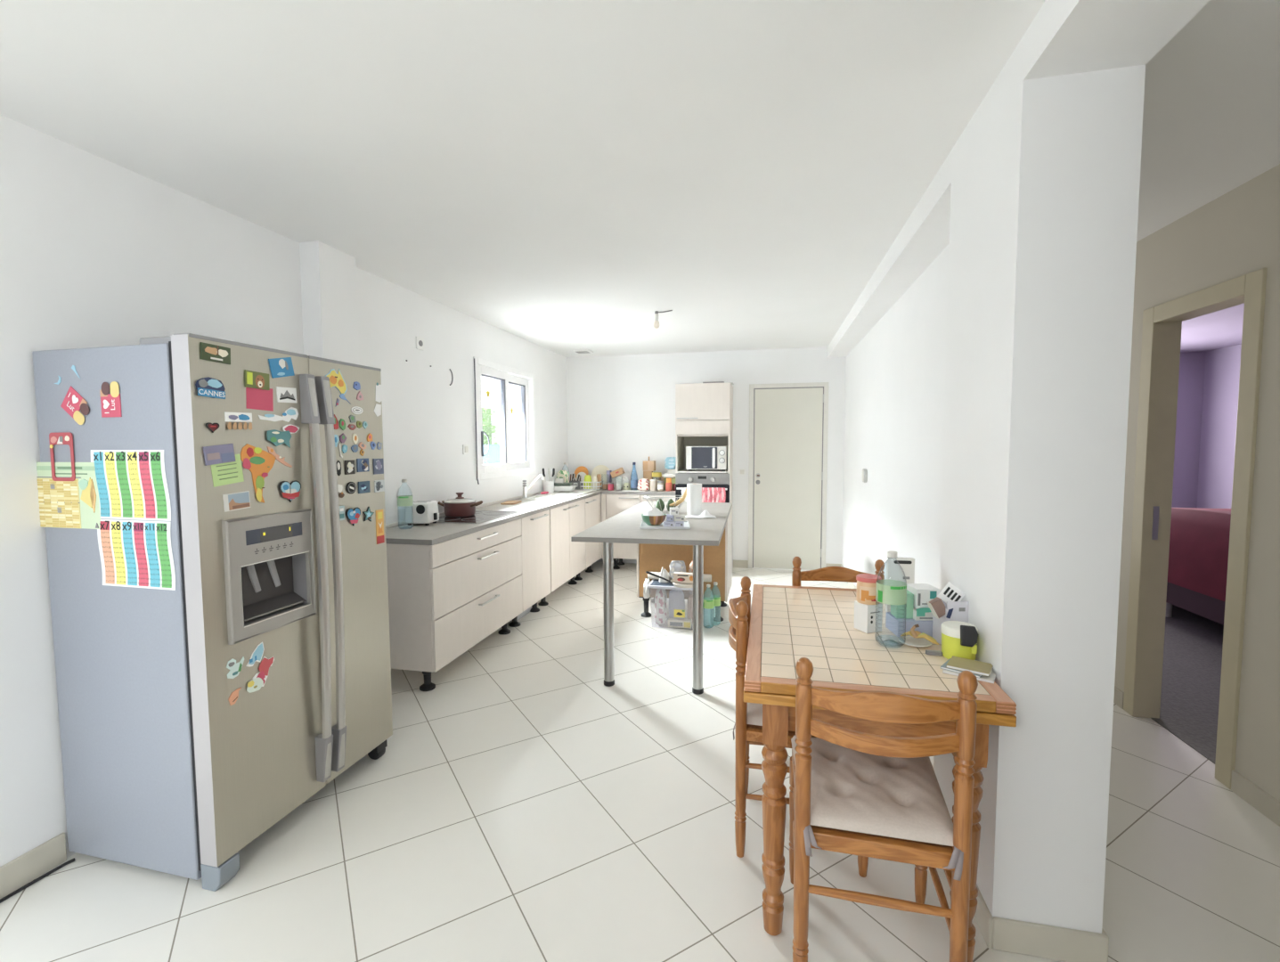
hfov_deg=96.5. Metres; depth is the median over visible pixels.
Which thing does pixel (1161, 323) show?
door frame
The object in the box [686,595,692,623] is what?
bag
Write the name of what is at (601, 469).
plate
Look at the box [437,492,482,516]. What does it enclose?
cooking pot
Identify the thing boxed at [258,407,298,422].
magnet
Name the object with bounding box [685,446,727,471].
microwave
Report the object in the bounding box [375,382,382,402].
paper slip
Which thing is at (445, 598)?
base cabinet
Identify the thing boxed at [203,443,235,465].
photo magnet
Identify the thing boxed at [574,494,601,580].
base cabinet
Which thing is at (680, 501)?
banana
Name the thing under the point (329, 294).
pillar
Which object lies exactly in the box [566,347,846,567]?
wall
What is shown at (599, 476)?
cup
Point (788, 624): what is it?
dining table
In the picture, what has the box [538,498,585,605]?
base cabinet
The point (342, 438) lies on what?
magnet
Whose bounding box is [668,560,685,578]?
packet
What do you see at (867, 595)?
print
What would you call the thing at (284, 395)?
magnet
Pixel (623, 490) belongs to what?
paper sheet
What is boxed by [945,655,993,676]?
notebook
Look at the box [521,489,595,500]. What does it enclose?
sink
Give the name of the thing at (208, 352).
photo magnet
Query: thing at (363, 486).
photo magnet
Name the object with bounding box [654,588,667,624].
bag
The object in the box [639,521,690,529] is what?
serving tray
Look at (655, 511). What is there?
crumpled paper
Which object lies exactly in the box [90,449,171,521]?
poster
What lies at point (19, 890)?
power cable
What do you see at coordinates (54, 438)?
magnet
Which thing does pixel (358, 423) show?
magnet
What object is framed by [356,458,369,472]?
photo magnet
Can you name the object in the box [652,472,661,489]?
tub
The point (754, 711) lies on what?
cushion
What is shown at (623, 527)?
countertop
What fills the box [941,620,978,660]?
tub
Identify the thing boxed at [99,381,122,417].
magnet
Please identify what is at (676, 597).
bag
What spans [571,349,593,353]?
ceiling vent
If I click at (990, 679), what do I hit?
notebook
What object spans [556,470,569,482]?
bag
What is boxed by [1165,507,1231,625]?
bed
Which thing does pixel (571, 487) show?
tray
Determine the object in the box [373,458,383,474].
photo magnet
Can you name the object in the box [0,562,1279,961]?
floor
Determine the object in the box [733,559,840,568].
baseboard
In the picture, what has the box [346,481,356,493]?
round magnet
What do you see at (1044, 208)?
column
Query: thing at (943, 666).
notebook
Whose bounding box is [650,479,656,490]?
spice jar
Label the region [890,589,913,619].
box
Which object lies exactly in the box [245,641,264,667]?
magnet
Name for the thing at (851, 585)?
baseboard
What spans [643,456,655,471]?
box
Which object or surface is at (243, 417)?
magnet
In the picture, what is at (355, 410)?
magnet
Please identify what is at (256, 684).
magnet
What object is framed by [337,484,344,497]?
magnet
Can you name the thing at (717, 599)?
water bottle
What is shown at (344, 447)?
magnet
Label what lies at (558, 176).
ceiling
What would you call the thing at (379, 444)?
magnet
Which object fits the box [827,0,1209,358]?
beam
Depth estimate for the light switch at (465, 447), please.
4.55 m
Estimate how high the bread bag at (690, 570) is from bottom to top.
0.150 m
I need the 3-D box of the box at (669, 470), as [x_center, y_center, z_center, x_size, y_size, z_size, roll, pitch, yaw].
[0.382,-0.021,6.617,0.110,0.234,0.060,1,4,13]
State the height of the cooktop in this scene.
0.007 m
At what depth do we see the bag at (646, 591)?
4.50 m
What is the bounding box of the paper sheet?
[621,489,644,491]
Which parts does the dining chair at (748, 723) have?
post, post, rush seat, seat frame, leg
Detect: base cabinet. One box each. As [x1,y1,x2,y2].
[386,518,522,691]
[508,509,550,627]
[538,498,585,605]
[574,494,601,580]
[601,493,675,569]
[635,506,732,621]
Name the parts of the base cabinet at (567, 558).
adjustable leg, door, adjustable leg, door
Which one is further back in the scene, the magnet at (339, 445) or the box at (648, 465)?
the box at (648, 465)
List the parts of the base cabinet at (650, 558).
adjustable leg, panel, adjustable leg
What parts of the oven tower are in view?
door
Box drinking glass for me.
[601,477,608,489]
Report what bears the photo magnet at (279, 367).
attached to the refrigerator
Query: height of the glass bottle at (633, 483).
0.320 m
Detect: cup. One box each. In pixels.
[583,474,592,489]
[592,476,597,489]
[596,473,601,488]
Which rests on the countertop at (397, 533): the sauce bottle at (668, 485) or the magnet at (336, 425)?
the sauce bottle at (668, 485)
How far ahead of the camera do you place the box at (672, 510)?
3.60 m
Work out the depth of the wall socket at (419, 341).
3.95 m
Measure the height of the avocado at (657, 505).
0.100 m
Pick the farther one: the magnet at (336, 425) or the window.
the window
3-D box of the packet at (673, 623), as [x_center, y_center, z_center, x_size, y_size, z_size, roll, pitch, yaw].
[0.309,1.107,4.444,0.180,0.058,0.061,1,4,13]
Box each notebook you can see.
[940,658,982,677]
[942,668,995,683]
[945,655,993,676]
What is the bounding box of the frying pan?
[645,570,692,587]
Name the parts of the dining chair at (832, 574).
post, post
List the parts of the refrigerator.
freezer door, dispenser panel, handle, handle, fridge door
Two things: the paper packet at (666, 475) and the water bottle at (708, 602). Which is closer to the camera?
the water bottle at (708, 602)
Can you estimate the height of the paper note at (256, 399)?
0.082 m
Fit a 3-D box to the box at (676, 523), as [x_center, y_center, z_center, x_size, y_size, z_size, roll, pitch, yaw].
[0.247,0.270,3.603,0.056,0.036,0.051,0,4,2]
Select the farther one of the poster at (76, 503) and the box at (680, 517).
the box at (680, 517)
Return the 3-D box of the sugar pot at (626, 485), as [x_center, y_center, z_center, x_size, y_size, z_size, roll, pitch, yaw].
[-0.151,0.063,6.495,0.088,0.088,0.088,1,4,13]
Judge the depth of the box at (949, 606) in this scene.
1.84 m
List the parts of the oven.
door, control panel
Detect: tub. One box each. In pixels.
[554,478,564,482]
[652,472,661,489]
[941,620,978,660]
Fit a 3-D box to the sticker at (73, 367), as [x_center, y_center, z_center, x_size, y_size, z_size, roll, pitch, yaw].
[-1.803,-0.348,1.823,0.036,0.046,0.001,1,4,14]
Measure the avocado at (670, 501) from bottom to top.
0.100 m
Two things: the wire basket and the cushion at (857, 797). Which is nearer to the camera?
the cushion at (857, 797)
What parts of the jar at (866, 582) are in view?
lid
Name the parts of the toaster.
lever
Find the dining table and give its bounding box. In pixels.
[743,584,1016,961]
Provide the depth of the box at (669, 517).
3.59 m
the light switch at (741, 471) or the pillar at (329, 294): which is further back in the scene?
the light switch at (741, 471)
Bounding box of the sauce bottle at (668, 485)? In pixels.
[665,478,671,491]
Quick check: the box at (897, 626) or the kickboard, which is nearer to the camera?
the box at (897, 626)
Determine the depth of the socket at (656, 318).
4.49 m
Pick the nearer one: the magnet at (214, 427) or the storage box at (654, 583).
the magnet at (214, 427)
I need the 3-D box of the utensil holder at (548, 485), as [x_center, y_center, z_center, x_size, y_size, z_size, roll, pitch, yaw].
[-0.980,-0.007,6.110,0.119,0.260,0.119,3,5,40]
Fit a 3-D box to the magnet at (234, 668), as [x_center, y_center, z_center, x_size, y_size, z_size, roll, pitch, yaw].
[-1.322,0.610,1.866,0.003,0.066,0.064,1,4,14]
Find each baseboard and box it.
[0,832,66,898]
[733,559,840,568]
[840,563,856,588]
[974,884,1108,961]
[1113,685,1279,826]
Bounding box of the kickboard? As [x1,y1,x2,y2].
[517,606,532,620]
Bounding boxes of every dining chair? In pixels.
[728,576,868,877]
[789,657,978,961]
[791,556,884,586]
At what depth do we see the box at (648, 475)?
6.58 m
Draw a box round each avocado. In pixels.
[655,498,664,511]
[666,498,675,511]
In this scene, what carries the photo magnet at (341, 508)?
attached to the refrigerator
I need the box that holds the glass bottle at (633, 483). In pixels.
[630,462,637,488]
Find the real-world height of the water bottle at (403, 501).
0.312 m
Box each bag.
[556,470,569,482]
[613,475,630,488]
[636,478,649,490]
[643,578,650,598]
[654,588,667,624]
[659,567,668,582]
[668,589,685,619]
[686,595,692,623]
[688,561,692,572]
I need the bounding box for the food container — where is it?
[664,477,675,490]
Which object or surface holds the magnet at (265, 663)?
attached to the refrigerator
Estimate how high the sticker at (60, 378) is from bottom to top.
0.030 m
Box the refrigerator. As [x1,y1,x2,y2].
[32,333,392,891]
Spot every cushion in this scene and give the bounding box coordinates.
[747,702,762,725]
[790,735,953,846]
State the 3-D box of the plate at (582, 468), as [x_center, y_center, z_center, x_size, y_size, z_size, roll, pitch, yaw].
[-0.700,-0.090,6.838,0.176,0.172,0.053,1,4,14]
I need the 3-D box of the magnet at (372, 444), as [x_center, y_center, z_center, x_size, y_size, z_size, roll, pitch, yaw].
[-1.160,-0.153,2.482,0.004,0.036,0.032,1,4,14]
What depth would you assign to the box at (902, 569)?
2.18 m
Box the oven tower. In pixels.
[675,382,733,506]
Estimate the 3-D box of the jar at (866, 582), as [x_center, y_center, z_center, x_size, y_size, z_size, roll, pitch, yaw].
[0.802,0.380,2.002,0.083,0.092,0.083,1,4,13]
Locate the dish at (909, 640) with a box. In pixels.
[897,635,932,647]
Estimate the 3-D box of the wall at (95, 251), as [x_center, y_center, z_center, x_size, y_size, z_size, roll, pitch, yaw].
[-2.058,0.060,2.199,0.250,2.470,9.784,1,4,13]
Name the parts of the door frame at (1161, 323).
strike plate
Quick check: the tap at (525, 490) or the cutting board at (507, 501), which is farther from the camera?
the tap at (525, 490)
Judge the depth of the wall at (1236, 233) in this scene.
2.26 m
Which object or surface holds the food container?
on the countertop at (397, 533)
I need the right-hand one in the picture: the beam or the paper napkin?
the beam
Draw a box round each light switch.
[462,444,468,454]
[738,468,745,475]
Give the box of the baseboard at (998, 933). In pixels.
[974,884,1108,961]
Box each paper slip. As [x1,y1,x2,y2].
[374,403,381,416]
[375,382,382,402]
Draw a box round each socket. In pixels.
[415,336,423,350]
[654,313,659,320]
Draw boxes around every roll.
[647,571,711,581]
[686,483,701,515]
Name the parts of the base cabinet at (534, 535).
adjustable leg, door, adjustable leg, handle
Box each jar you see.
[607,482,613,490]
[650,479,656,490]
[657,481,664,491]
[856,573,881,604]
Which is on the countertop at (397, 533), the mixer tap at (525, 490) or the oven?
the mixer tap at (525, 490)
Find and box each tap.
[521,474,544,497]
[521,486,527,497]
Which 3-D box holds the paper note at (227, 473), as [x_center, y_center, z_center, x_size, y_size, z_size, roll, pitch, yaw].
[-1.324,-0.035,1.831,0.002,0.102,0.113,1,4,14]
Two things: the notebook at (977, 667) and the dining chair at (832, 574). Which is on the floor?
the dining chair at (832, 574)
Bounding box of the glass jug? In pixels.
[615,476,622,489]
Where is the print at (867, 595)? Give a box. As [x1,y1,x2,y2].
[861,589,876,601]
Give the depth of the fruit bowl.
3.63 m
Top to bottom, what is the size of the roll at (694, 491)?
0.229 m
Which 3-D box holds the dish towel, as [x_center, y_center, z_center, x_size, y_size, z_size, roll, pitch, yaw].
[0.743,0.222,6.032,0.327,0.305,0.050,1,4,13]
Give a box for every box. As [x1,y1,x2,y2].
[606,470,611,489]
[610,467,625,478]
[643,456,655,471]
[643,471,652,489]
[647,578,692,617]
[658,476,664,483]
[663,521,674,526]
[666,513,673,521]
[668,469,675,472]
[669,507,678,515]
[673,513,684,521]
[674,521,684,526]
[854,600,882,633]
[885,556,914,611]
[885,611,932,636]
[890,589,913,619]
[906,583,939,608]
[913,607,932,620]
[926,581,968,644]
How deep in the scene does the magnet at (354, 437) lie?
2.37 m
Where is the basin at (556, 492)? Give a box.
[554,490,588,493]
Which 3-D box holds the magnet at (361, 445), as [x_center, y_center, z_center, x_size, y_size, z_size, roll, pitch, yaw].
[-1.176,-0.149,2.418,0.004,0.032,0.042,1,4,14]
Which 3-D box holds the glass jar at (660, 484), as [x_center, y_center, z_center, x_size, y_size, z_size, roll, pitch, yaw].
[0.232,0.057,6.383,0.079,0.110,0.079,1,4,13]
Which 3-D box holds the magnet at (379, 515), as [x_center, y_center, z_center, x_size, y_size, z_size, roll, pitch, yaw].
[-1.152,0.202,2.532,0.004,0.150,0.048,1,4,14]
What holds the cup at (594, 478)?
in the dish rack
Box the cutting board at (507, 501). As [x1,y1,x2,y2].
[500,500,521,504]
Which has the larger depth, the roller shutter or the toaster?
the roller shutter
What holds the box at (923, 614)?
on the box at (897, 626)
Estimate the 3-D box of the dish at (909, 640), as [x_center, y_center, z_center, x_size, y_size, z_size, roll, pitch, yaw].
[0.898,0.527,1.863,0.100,0.012,0.100,1,4,13]
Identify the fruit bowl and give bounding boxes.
[641,513,666,525]
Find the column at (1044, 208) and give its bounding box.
[933,65,1145,933]
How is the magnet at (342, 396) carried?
attached to the refrigerator
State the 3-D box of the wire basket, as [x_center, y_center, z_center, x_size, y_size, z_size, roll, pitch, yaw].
[0.197,0.177,4.382,0.347,0.126,0.207,1,4,13]
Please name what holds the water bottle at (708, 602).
on the floor
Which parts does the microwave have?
door, door glass, door handle, control panel, knob, knob, casing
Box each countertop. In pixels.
[385,488,675,545]
[570,501,732,694]
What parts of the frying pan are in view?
handle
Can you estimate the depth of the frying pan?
4.30 m
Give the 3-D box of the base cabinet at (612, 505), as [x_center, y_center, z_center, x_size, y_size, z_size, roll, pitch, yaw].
[0.021,0.570,6.549,0.851,0.868,0.445,1,4,13]
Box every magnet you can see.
[48,432,75,481]
[60,386,89,424]
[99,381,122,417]
[195,376,225,399]
[200,342,230,364]
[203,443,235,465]
[205,422,219,432]
[222,490,250,512]
[224,411,252,430]
[226,656,244,678]
[228,687,241,705]
[240,443,276,502]
[244,369,269,390]
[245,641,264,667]
[246,676,263,692]
[252,656,274,686]
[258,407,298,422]
[267,429,291,448]
[267,446,292,467]
[268,357,294,378]
[276,386,297,402]
[278,480,301,502]
[282,423,299,433]
[325,368,347,394]
[333,414,338,429]
[334,434,338,447]
[336,460,341,475]
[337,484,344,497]
[338,443,342,457]
[339,393,350,404]
[339,418,345,430]
[339,432,346,443]
[339,505,344,520]
[342,444,347,453]
[344,459,355,474]
[345,507,360,525]
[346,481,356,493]
[348,415,355,423]
[348,423,356,430]
[350,406,363,414]
[350,444,358,452]
[351,433,358,444]
[353,381,360,390]
[356,391,363,400]
[356,421,361,428]
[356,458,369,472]
[358,441,366,449]
[358,481,370,493]
[362,421,367,428]
[362,506,374,521]
[366,433,372,441]
[370,441,375,449]
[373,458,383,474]
[374,480,384,492]
[375,509,384,544]
[376,441,382,449]
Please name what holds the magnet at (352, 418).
attached to the refrigerator
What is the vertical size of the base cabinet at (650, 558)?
0.869 m
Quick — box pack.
[664,456,675,469]
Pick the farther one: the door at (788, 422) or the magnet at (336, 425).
the door at (788, 422)
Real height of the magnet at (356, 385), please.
0.036 m
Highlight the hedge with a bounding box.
[481,383,499,444]
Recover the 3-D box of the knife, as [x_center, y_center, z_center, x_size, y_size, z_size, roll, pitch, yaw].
[0.912,0.532,1.770,0.048,0.013,0.017,1,4,19]
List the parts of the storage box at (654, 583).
lid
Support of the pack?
on the box at (669, 470)
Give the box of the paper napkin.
[684,509,716,518]
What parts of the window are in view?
blind cord, handle, sash, sash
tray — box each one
[554,485,576,490]
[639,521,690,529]
[702,381,733,384]
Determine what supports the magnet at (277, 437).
attached to the refrigerator
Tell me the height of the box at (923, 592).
0.066 m
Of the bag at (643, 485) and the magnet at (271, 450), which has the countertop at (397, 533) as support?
the bag at (643, 485)
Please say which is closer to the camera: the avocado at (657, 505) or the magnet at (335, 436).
the magnet at (335, 436)
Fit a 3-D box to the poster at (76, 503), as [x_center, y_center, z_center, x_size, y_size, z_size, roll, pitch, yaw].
[-1.872,0.046,1.865,0.280,0.216,0.003,1,4,14]
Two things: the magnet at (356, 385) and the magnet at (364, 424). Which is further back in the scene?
the magnet at (364, 424)
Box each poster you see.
[36,462,100,529]
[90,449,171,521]
[97,519,175,590]
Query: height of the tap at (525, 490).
0.110 m
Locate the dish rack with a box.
[579,481,603,489]
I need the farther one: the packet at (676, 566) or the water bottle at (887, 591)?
the packet at (676, 566)
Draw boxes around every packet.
[661,472,675,477]
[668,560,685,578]
[668,618,692,628]
[673,571,692,582]
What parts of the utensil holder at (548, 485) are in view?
pot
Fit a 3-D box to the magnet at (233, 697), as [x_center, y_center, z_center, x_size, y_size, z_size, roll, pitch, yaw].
[-1.323,0.705,1.866,0.003,0.045,0.047,1,4,14]
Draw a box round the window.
[472,356,536,484]
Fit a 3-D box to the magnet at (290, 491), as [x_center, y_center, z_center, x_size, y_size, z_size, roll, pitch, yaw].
[-1.264,0.037,2.064,0.008,0.078,0.090,1,4,14]
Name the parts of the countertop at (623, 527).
leg, leg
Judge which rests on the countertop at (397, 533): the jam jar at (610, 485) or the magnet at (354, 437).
the jam jar at (610, 485)
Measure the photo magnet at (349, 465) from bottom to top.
0.058 m
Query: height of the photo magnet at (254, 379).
0.059 m
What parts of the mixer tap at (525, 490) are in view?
spout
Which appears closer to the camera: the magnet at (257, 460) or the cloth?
the magnet at (257, 460)
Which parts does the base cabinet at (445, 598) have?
adjustable leg, drawer, drawer, drawer, handle, handle, handle, adjustable leg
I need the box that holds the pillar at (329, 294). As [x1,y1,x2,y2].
[299,240,358,364]
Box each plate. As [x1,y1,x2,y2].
[574,465,588,478]
[576,472,586,481]
[591,464,609,484]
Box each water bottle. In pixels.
[397,479,413,528]
[703,584,714,609]
[709,581,720,620]
[874,550,906,645]
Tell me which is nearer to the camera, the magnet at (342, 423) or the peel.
the peel
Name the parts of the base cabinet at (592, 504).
adjustable leg, adjustable leg, door, filler panel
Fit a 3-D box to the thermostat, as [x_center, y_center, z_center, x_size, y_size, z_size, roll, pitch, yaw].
[1.903,-0.046,4.840,0.029,0.115,0.140,1,4,13]
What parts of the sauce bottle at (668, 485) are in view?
lid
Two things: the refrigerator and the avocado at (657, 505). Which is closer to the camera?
the refrigerator
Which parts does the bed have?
leg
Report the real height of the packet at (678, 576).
0.066 m
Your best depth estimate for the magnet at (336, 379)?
2.28 m
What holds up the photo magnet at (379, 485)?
attached to the refrigerator
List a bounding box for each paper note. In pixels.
[210,454,244,487]
[245,387,273,411]
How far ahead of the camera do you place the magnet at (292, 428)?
2.06 m
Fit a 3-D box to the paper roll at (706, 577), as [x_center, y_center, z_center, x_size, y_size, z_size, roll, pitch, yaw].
[0.316,0.766,4.562,0.510,0.060,0.060,1,4,13]
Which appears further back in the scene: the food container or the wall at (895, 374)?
the food container
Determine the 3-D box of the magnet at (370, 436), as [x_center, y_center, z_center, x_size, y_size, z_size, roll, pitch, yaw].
[-1.165,-0.187,2.460,0.004,0.036,0.030,1,4,14]
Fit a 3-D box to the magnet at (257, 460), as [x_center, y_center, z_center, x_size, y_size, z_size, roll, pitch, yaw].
[-1.294,-0.025,1.945,0.006,0.202,0.134,1,4,14]
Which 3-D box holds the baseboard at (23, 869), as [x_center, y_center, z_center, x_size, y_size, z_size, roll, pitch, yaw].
[-2.020,1.271,1.821,0.012,0.100,0.310,1,4,13]
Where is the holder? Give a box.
[653,309,672,328]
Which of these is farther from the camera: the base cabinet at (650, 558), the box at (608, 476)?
the box at (608, 476)
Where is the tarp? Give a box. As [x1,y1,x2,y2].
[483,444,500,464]
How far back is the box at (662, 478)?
6.62 m
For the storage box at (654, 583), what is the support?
on the floor
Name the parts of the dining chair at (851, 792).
leg, post, seat frame, rush seat, leg, post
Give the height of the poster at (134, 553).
0.216 m
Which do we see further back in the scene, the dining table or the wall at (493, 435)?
the wall at (493, 435)
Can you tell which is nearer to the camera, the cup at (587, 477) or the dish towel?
the dish towel
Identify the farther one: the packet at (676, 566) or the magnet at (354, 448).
the packet at (676, 566)
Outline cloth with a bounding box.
[681,487,686,502]
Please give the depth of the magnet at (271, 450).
2.02 m
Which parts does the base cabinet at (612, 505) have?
filler panel, adjustable leg, adjustable leg, door, door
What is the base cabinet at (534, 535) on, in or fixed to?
on the floor
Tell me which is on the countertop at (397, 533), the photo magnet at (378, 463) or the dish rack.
the dish rack
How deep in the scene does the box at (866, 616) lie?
1.98 m
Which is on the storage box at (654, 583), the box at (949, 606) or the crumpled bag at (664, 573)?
the crumpled bag at (664, 573)
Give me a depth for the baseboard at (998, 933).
1.58 m
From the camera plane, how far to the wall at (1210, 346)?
7.34 m
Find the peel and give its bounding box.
[900,624,938,644]
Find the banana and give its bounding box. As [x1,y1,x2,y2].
[669,488,686,505]
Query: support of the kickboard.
on the floor
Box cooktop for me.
[432,510,520,523]
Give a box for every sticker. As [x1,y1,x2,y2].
[53,375,61,384]
[71,365,80,378]
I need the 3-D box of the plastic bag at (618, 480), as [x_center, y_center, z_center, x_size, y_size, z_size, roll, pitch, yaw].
[-0.203,0.019,6.661,0.198,0.155,0.136,0,4,1]
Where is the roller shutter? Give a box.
[481,375,520,411]
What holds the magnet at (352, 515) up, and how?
attached to the refrigerator
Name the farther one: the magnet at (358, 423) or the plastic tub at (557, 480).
the plastic tub at (557, 480)
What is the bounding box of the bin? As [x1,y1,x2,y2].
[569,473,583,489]
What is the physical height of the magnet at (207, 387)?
0.064 m
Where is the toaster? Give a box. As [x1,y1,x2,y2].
[405,500,439,525]
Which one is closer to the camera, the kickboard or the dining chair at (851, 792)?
the dining chair at (851, 792)
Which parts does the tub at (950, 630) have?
lid, black cap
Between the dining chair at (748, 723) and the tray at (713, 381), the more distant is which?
the tray at (713, 381)
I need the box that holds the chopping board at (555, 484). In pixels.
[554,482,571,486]
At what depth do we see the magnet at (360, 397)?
2.40 m
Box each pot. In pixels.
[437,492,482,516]
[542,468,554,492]
[622,482,630,489]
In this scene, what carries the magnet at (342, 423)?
attached to the refrigerator
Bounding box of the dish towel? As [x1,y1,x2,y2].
[701,487,725,502]
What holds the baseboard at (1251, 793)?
attached to the wall at (1236, 233)
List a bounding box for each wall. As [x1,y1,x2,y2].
[0,114,568,866]
[491,423,511,462]
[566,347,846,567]
[841,244,949,588]
[1114,163,1279,801]
[1171,303,1244,508]
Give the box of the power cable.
[0,857,75,903]
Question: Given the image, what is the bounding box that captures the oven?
[675,472,729,502]
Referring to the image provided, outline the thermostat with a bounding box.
[862,468,867,482]
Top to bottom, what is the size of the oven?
0.575 m
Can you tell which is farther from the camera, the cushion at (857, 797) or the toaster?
the toaster
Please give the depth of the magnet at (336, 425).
2.27 m
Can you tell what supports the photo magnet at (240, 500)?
attached to the refrigerator
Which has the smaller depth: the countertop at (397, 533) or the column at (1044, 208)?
the column at (1044, 208)
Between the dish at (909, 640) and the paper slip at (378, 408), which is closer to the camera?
the dish at (909, 640)
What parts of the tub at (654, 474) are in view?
lid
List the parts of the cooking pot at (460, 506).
pot, lid, knob, handle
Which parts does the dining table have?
leg, leg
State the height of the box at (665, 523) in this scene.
0.033 m
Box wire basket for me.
[643,494,686,513]
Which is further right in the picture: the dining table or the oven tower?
the dining table
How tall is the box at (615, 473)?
0.122 m
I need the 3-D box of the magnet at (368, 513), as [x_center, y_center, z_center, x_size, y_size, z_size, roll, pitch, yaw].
[-1.169,0.143,2.457,0.007,0.066,0.066,1,4,14]
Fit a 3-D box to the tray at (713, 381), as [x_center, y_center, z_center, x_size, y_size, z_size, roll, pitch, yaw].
[0.857,-1.054,6.197,0.310,0.016,0.340,1,4,13]
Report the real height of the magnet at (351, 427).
0.024 m
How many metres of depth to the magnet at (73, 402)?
1.83 m
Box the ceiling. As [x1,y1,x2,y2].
[0,0,1279,357]
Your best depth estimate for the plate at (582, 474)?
6.80 m
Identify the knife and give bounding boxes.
[925,649,942,656]
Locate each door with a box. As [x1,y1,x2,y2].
[748,382,828,570]
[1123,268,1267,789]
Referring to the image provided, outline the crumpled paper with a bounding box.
[643,507,664,515]
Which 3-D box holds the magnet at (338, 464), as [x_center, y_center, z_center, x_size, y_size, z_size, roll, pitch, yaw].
[-1.210,-0.051,2.287,0.004,0.062,0.030,1,4,14]
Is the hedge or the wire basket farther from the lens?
the hedge

